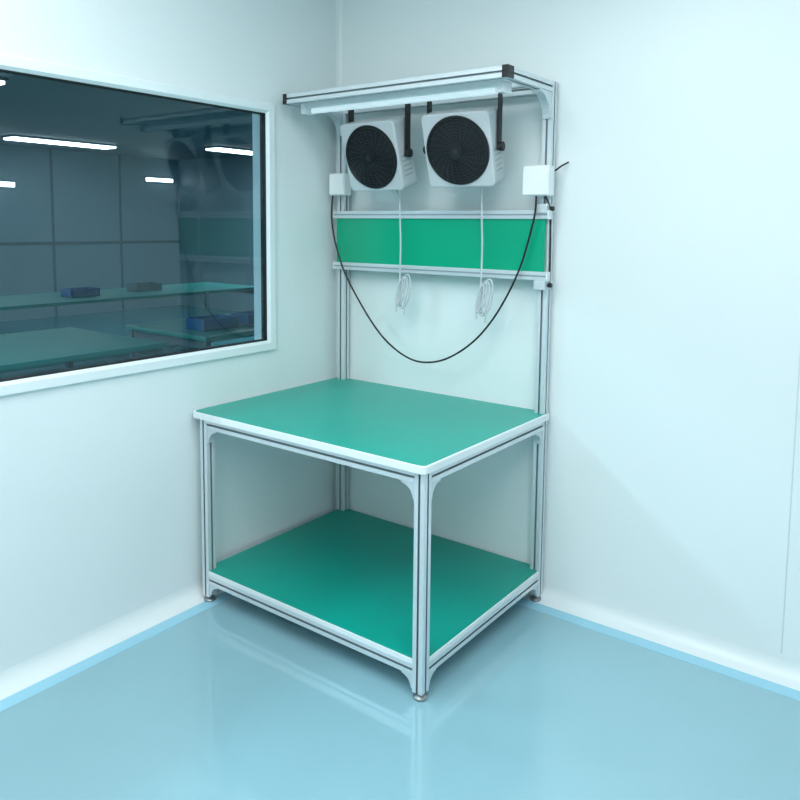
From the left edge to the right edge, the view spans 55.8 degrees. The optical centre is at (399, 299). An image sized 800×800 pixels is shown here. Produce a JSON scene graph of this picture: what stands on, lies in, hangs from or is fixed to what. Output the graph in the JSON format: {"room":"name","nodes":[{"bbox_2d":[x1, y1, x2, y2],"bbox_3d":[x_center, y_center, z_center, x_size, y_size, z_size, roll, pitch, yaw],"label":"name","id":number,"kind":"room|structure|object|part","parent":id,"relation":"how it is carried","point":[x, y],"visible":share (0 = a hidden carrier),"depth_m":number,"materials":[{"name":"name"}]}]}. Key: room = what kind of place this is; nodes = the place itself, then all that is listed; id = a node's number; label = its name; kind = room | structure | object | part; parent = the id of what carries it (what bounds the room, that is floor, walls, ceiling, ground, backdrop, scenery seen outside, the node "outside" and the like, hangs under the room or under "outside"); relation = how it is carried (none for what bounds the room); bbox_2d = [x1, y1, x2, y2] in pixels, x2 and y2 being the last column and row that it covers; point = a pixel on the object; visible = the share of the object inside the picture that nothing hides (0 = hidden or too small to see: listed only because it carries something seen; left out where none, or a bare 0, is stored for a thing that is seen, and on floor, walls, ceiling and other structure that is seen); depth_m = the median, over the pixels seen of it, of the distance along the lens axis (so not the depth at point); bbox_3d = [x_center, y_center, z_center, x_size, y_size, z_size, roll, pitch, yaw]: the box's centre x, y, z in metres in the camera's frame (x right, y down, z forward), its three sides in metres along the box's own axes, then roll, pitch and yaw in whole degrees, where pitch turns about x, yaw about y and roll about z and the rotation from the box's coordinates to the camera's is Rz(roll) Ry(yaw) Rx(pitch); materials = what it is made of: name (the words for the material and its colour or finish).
{"room":"clean room","nodes":[
{"label":"clean room","id":0,"kind":"room"},
{"bbox_2d":[0,145,180,321],"bbox_3d":[-6.981,-0.879,10.111,0.100,2.650,9.600,5,7,37],"label":"wall","id":1,"kind":"structure","parent":0,"point":[85,184],"depth_m":12.41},
{"bbox_2d":[0,181,14,187],"bbox_3d":[-6.074,-1.713,11.110,0.050,0.090,0.820,5,7,37],"label":"wall light","id":2,"kind":"object","parent":1,"relation":"attached to","point":[7,184],"depth_m":11.33,"materials":[{"name":"white plastic"}]},
{"bbox_2d":[49,149,57,316],"bbox_3d":[-5.497,-1.051,11.991,0.012,2.650,0.040,5,7,37],"label":"trim","id":3,"kind":"structure","parent":1,"relation":"attached to","point":[50,150],"depth_m":11.97,"materials":[{"name":"grey metal"}]},
{"bbox_2d":[0,240,179,245],"bbox_3d":[-6.937,-0.726,10.093,0.012,0.050,9.600,5,7,37],"label":"trim","id":4,"kind":"structure","parent":1,"relation":"attached to","point":[149,241],"depth_m":12.43,"materials":[{"name":"grey metal"}]},
{"bbox_2d":[118,155,123,309],"bbox_3d":[-4.778,-1.139,12.947,0.012,2.650,0.040,5,7,37],"label":"trim","id":5,"kind":"structure","parent":1,"relation":"attached to","point":[119,166],"depth_m":12.93,"materials":[{"name":"grey metal"}]},
{"bbox_2d":[144,177,172,182],"bbox_3d":[-4.288,-2.135,13.460,0.050,0.080,0.570,5,7,37],"label":"wall light","id":6,"kind":"object","parent":1,"relation":"attached to","point":[146,179],"visible":1,"depth_m":13.42,"materials":[{"name":"white"}]},
{"bbox_2d":[0,72,252,159],"bbox_3d":[-3.285,-1.939,7.235,9.100,0.100,9.600,5,7,37],"label":"ceiling","id":7,"kind":"structure","parent":0,"point":[140,125],"depth_m":8.55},
{"bbox_2d":[0,77,8,84],"bbox_3d":[-3.585,-1.704,5.600,0.240,0.050,1.240,5,7,37],"label":"hall ceiling light","id":8,"kind":"object","parent":7,"relation":"attached to","point":[2,80],"depth_m":6.00,"materials":[{"name":"white plastic"}]},
{"bbox_2d":[1,134,117,148],"bbox_3d":[-4.746,-2.215,10.629,0.320,0.050,1.540,5,7,37],"label":"hall ceiling light","id":9,"kind":"object","parent":7,"relation":"attached to","point":[12,137],"depth_m":10.47,"materials":[{"name":"white plastic"}]},
{"bbox_2d":[204,146,252,154],"bbox_3d":[-2.519,-2.287,11.582,0.340,0.050,0.940,5,7,37],"label":"hall ceiling light","id":10,"kind":"object","parent":7,"relation":"attached to","point":[211,148],"depth_m":11.36,"materials":[{"name":"white plastic"}]},
{"bbox_2d":[0,305,253,378],"bbox_3d":[-3.312,0.797,7.506,9.100,0.100,9.600,5,7,37],"label":"floor","id":11,"kind":"structure","parent":0,"point":[113,322],"depth_m":11.37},
{"bbox_2d":[0,327,165,370],"bbox_3d":[-2.396,0.676,4.360,1.100,0.780,1.700,5,7,37],"label":"workbench","id":12,"kind":"object","parent":11,"relation":"on","point":[19,350],"visible":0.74,"depth_m":4.54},
{"bbox_3d":[-2.319,0.598,5.311,0.040,0.750,0.040,5,7,37],"label":"leg","id":13,"kind":"part","parent":12,"relation":"part of","materials":[{"name":"grey metal"}]},
{"bbox_3d":[-1.907,0.289,4.973,1.020,0.060,0.020,5,7,37],"label":"rail","id":14,"kind":"part","parent":12,"relation":"part of","materials":[{"name":"grey metal"}]},
{"bbox_3d":[-1.503,0.666,4.703,0.040,0.750,0.040,5,7,37],"label":"leg","id":15,"kind":"part","parent":12,"relation":"part of","materials":[{"name":"grey metal"}]},
{"bbox_2d":[0,282,253,372],"bbox_3d":[-3.228,0.342,7.652,1.000,0.780,4.000,5,7,37],"label":"workbench","id":16,"kind":"object","parent":11,"relation":"on","point":[10,302],"visible":0.51,"depth_m":7.67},
{"bbox_2d":[61,287,99,297],"bbox_3d":[-3.174,-0.077,7.510,0.200,0.080,0.300,5,7,37],"label":"bin","id":17,"kind":"object","parent":16,"relation":"on","point":[80,291],"visible":1,"depth_m":7.44,"materials":[{"name":"blue plastic"}]},
{"bbox_2d":[0,335,253,372],"bbox_3d":[-3.230,0.521,7.670,0.940,0.020,3.940,5,7,37],"label":"shelf","id":18,"kind":"object","parent":16,"relation":"attached to","point":[168,346],"depth_m":7.33,"materials":[{"name":"green"}]},
{"bbox_2d":[127,282,161,291],"bbox_3d":[-2.774,-0.142,8.207,0.200,0.080,0.300,5,7,37],"label":"bin","id":19,"kind":"object","parent":16,"relation":"on","point":[145,286],"visible":1,"depth_m":8.13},
{"bbox_3d":[-2.422,0.182,9.490,0.040,0.750,0.040,5,7,37],"label":"leg","id":20,"kind":"part","parent":16,"relation":"part of","materials":[{"name":"silver metal"}]},
{"bbox_3d":[-2.050,-0.130,9.182,0.920,0.060,0.020,5,7,37],"label":"rail","id":21,"kind":"part","parent":16,"relation":"part of","materials":[{"name":"silver metal"}]},
{"bbox_2d":[125,313,253,358],"bbox_3d":[-1.087,0.533,5.934,0.900,0.780,1.800,5,7,37],"label":"workbench","id":22,"kind":"object","parent":11,"relation":"on","point":[175,332],"visible":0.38,"depth_m":5.22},
{"bbox_3d":[-1.931,0.584,5.494,0.040,0.750,0.040,5,7,37],"label":"leg","id":23,"kind":"part","parent":22,"relation":"part of","materials":[{"name":"silver metal"}]},
{"bbox_3d":[-1.600,0.268,5.216,0.820,0.060,0.020,5,7,37],"label":"rail","id":24,"kind":"part","parent":22,"relation":"part of","materials":[{"name":"silver metal"}]},
{"bbox_3d":[-1.275,0.638,5.006,0.040,0.750,0.040,5,7,37],"label":"leg","id":25,"kind":"part","parent":22,"relation":"part of","materials":[{"name":"silver metal"}]},
{"bbox_2d":[186,314,237,331],"bbox_3d":[-1.323,0.158,5.324,0.200,0.080,0.300,5,7,37],"label":"bin","id":26,"kind":"object","parent":22,"relation":"on","point":[205,323],"visible":1,"depth_m":5.25,"materials":[{"name":"blue plastic"}]},
{"bbox_2d":[230,310,253,325],"bbox_3d":[-1.083,0.129,5.643,0.200,0.080,0.300,5,7,37],"label":"bin","id":27,"kind":"object","parent":22,"relation":"on","point":[244,317],"visible":0.37,"depth_m":5.50,"materials":[{"name":"blue plastic"}]},
{"bbox_2d":[0,0,335,671],"bbox_3d":[-1.625,-0.067,1.955,0.100,2.750,4.500,5,7,37],"label":"wall","id":28,"kind":"structure","parent":0,"point":[101,520],"depth_m":2.90,"materials":[{"name":"paint"}]},
{"bbox_2d":[0,580,224,699],"bbox_3d":[-1.574,1.276,2.040,0.060,0.060,4.300,5,7,37],"label":"baseboard","id":29,"kind":"structure","parent":28,"relation":"attached to","point":[14,679],"depth_m":2.71,"materials":[{"name":"white plastic"}]},
{"bbox_2d":[0,592,233,711],"bbox_3d":[-1.547,1.317,1.986,0.057,0.011,4.240,5,7,37],"label":"trim","id":30,"kind":"structure","parent":28,"relation":"attached to","point":[40,686],"depth_m":2.66,"materials":[{"name":"plastic"}]},
{"bbox_2d":[0,69,266,381],"bbox_3d":[-1.258,-0.227,2.371,0.031,0.975,2.238,5,7,37],"label":"gasket","id":31,"kind":"object","parent":28,"relation":"attached to","point":[262,115],"visible":1,"depth_m":3.16,"materials":[{"name":"rubber"}]},
{"bbox_2d":[0,53,275,396],"bbox_3d":[-1.253,-0.227,2.367,0.044,1.063,2.326,5,7,37],"label":"frame","id":32,"kind":"object","parent":28,"relation":"attached to","point":[7,62],"visible":0.96,"depth_m":2.83,"materials":[{"name":"paint"}]},
{"bbox_2d":[178,155,253,311],"bbox_3d":[-0.392,-0.926,11.236,9.100,2.650,0.100,5,7,37],"label":"wall","id":33,"kind":"structure","parent":0,"point":[215,195],"depth_m":13.26,"materials":[{"name":"grey paint"}]},
{"bbox_2d":[0,596,799,799],"bbox_3d":[-0.046,1.484,0.910,3.920,0.100,4.500,5,7,37],"label":"floor","id":34,"kind":"structure","parent":0,"point":[237,699],"depth_m":2.31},
{"bbox_2d":[193,64,557,701],"bbox_3d":[-0.107,0.190,2.970,1.135,2.067,0.877,5,7,37],"label":"workbench","id":35,"kind":"object","parent":34,"relation":"on","point":[407,599],"visible":1,"depth_m":2.96,"materials":[{"name":"green laminate"}]},
{"bbox_3d":[-0.766,0.827,3.022,0.040,0.729,0.040,5,7,37],"label":"leg","id":36,"kind":"part","parent":35,"relation":"part of","materials":[{"name":"metal"}]},
{"bbox_3d":[-0.351,1.151,2.740,1.003,0.040,0.040,5,7,37],"label":"shelf rail","id":37,"kind":"part","parent":35,"relation":"part of","materials":[{"name":"metal"}]},
{"bbox_3d":[-0.368,-0.867,3.366,0.040,0.040,0.317,5,7,37],"label":"canopy arm","id":38,"kind":"part","parent":35,"relation":"part of","materials":[{"name":"metal"}]},
{"bbox_3d":[-0.292,-0.531,3.467,0.084,0.092,0.004,5,7,37],"label":"socket box lid","id":39,"kind":"part","parent":35,"relation":"part of","materials":[{"name":"plastic"}]},
{"bbox_2d":[340,103,416,314],"bbox_3d":[-0.095,-0.380,3.220,0.343,0.895,0.187,5,7,37],"label":"ionizing air blower","id":40,"kind":"object","parent":35,"relation":"attached to","point":[378,152],"visible":0.98,"depth_m":3.14,"materials":[{"name":"white plastic"}]},
{"bbox_3d":[-0.212,-0.723,3.279,0.006,0.227,0.034,5,7,37],"label":"bracket arm","id":41,"kind":"part","parent":40,"relation":"part of","materials":[{"name":"black plastic"}]},
{"bbox_2d":[347,128,394,186],"bbox_3d":[-0.124,-0.595,3.158,0.252,0.241,0.075,5,7,37],"label":"grille","id":42,"kind":"object","parent":40,"relation":"attached to","point":[370,151],"depth_m":3.15,"materials":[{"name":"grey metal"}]},
{"bbox_3d":[0.031,-0.703,3.098,0.006,0.227,0.034,5,7,37],"label":"bracket arm","id":43,"kind":"part","parent":40,"relation":"part of","materials":[{"name":"black plastic"}]},
{"bbox_3d":[0.038,-0.604,3.102,0.016,0.035,0.036,5,7,37],"label":"pivot knob","id":44,"kind":"part","parent":40,"relation":"part of","materials":[{"name":"black plastic"}]},
{"bbox_3d":[-0.053,-0.819,2.909,1.071,0.040,0.040,5,7,37],"label":"canopy rail","id":45,"kind":"part","parent":35,"relation":"part of","materials":[{"name":"metal"}]},
{"bbox_3d":[0.069,0.897,2.400,0.040,0.729,0.040,5,7,37],"label":"leg","id":46,"kind":"part","parent":35,"relation":"part of","materials":[{"name":"metal"}]},
{"bbox_3d":[0.132,-0.127,3.241,1.092,0.034,0.024,5,7,37],"label":"board rail","id":47,"kind":"part","parent":35,"relation":"part of","materials":[{"name":"metal"}]},
{"bbox_3d":[0.157,-0.845,3.197,1.003,0.040,0.040,5,7,37],"label":"canopy rail","id":48,"kind":"part","parent":35,"relation":"part of","materials":[{"name":"metal"}]},
{"bbox_3d":[0.135,-0.363,3.218,1.092,0.034,0.024,5,7,37],"label":"board rail","id":49,"kind":"part","parent":35,"relation":"part of","materials":[{"name":"metal"}]},
{"bbox_2d":[331,161,568,362],"bbox_3d":[0.159,-0.146,3.232,1.142,0.840,0.094,5,7,37],"label":"power cable","id":50,"kind":"object","parent":35,"relation":"attached to","point":[535,209],"visible":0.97,"depth_m":3.10,"materials":[{"name":"black plastic"}]},
{"bbox_2d":[421,93,504,322],"bbox_3d":[0.243,-0.352,2.968,0.340,0.895,0.180,4,7,31],"label":"ionizing air blower","id":51,"kind":"object","parent":35,"relation":"attached to","point":[463,147],"visible":0.99,"depth_m":2.90,"materials":[{"name":"white plastic"}]},
{"bbox_3d":[0.117,-0.696,3.014,0.006,0.221,0.034,4,7,31],"label":"bracket arm","id":52,"kind":"part","parent":51,"relation":"part of","materials":[{"name":"black plastic"}]},
{"bbox_2d":[428,118,486,182],"bbox_3d":[0.219,-0.572,2.902,0.251,0.241,0.080,5,7,37],"label":"grille","id":53,"kind":"object","parent":51,"relation":"attached to","point":[457,147],"depth_m":2.90,"materials":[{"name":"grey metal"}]},
{"bbox_3d":[0.378,-0.678,2.859,0.006,0.221,0.034,4,7,31],"label":"bracket arm","id":54,"kind":"part","parent":51,"relation":"part of","materials":[{"name":"black plastic"}]},
{"bbox_3d":[0.385,-0.583,2.864,0.016,0.035,0.036,4,7,31],"label":"pivot knob","id":55,"kind":"part","parent":51,"relation":"part of","materials":[{"name":"black plastic"}]},
{"bbox_3d":[0.311,1.156,2.754,0.040,0.040,0.775,5,7,37],"label":"shelf rail","id":56,"kind":"part","parent":35,"relation":"part of","materials":[{"name":"metal"}]},
{"bbox_3d":[0.058,-0.833,3.066,1.003,0.040,0.040,5,7,37],"label":"fan rail","id":57,"kind":"part","parent":35,"relation":"part of","materials":[{"name":"metal"}]},
{"bbox_3d":[0.467,-0.797,2.744,0.040,0.040,0.317,5,7,37],"label":"canopy arm","id":58,"kind":"part","parent":35,"relation":"part of","materials":[{"name":"metal"}]},
{"bbox_3d":[0.512,-0.453,2.869,0.102,0.107,0.004,5,7,37],"label":"socket box lid","id":59,"kind":"part","parent":35,"relation":"part of","materials":[{"name":"plastic"}]},
{"bbox_2d":[342,0,799,664],"bbox_3d":[1.294,-0.094,2.517,3.900,2.750,0.100,5,7,37],"label":"wall","id":60,"kind":"structure","parent":0,"point":[674,352],"depth_m":2.79,"materials":[{"name":"paint"}]},
{"bbox_2d":[335,0,341,509],"bbox_3d":[-0.294,-0.250,3.622,0.020,2.690,0.020,5,7,37],"label":"trim","id":61,"kind":"structure","parent":60,"relation":"attached to","point":[338,2],"depth_m":3.54,"materials":[{"name":"paint"}]},
{"bbox_2d":[515,598,799,700],"bbox_3d":[1.183,1.287,2.556,3.740,0.011,0.057,5,7,37],"label":"trim","id":62,"kind":"structure","parent":60,"relation":"attached to","point":[712,666],"depth_m":2.72,"materials":[{"name":"plastic"}]},
{"bbox_2d":[522,583,799,690],"bbox_3d":[1.193,1.247,2.616,3.800,0.060,0.060,5,7,37],"label":"baseboard","id":63,"kind":"structure","parent":60,"relation":"attached to","point":[752,662],"depth_m":2.77,"materials":[{"name":"white plastic"}]},
{"bbox_2d":[781,354,799,653],"bbox_3d":[1.310,-0.127,2.439,0.004,2.670,0.002,5,7,37],"label":"trim","id":64,"kind":"structure","parent":60,"relation":"attached to","point":[799,354],"depth_m":2.52,"materials":[{"name":"white"}]}
]}

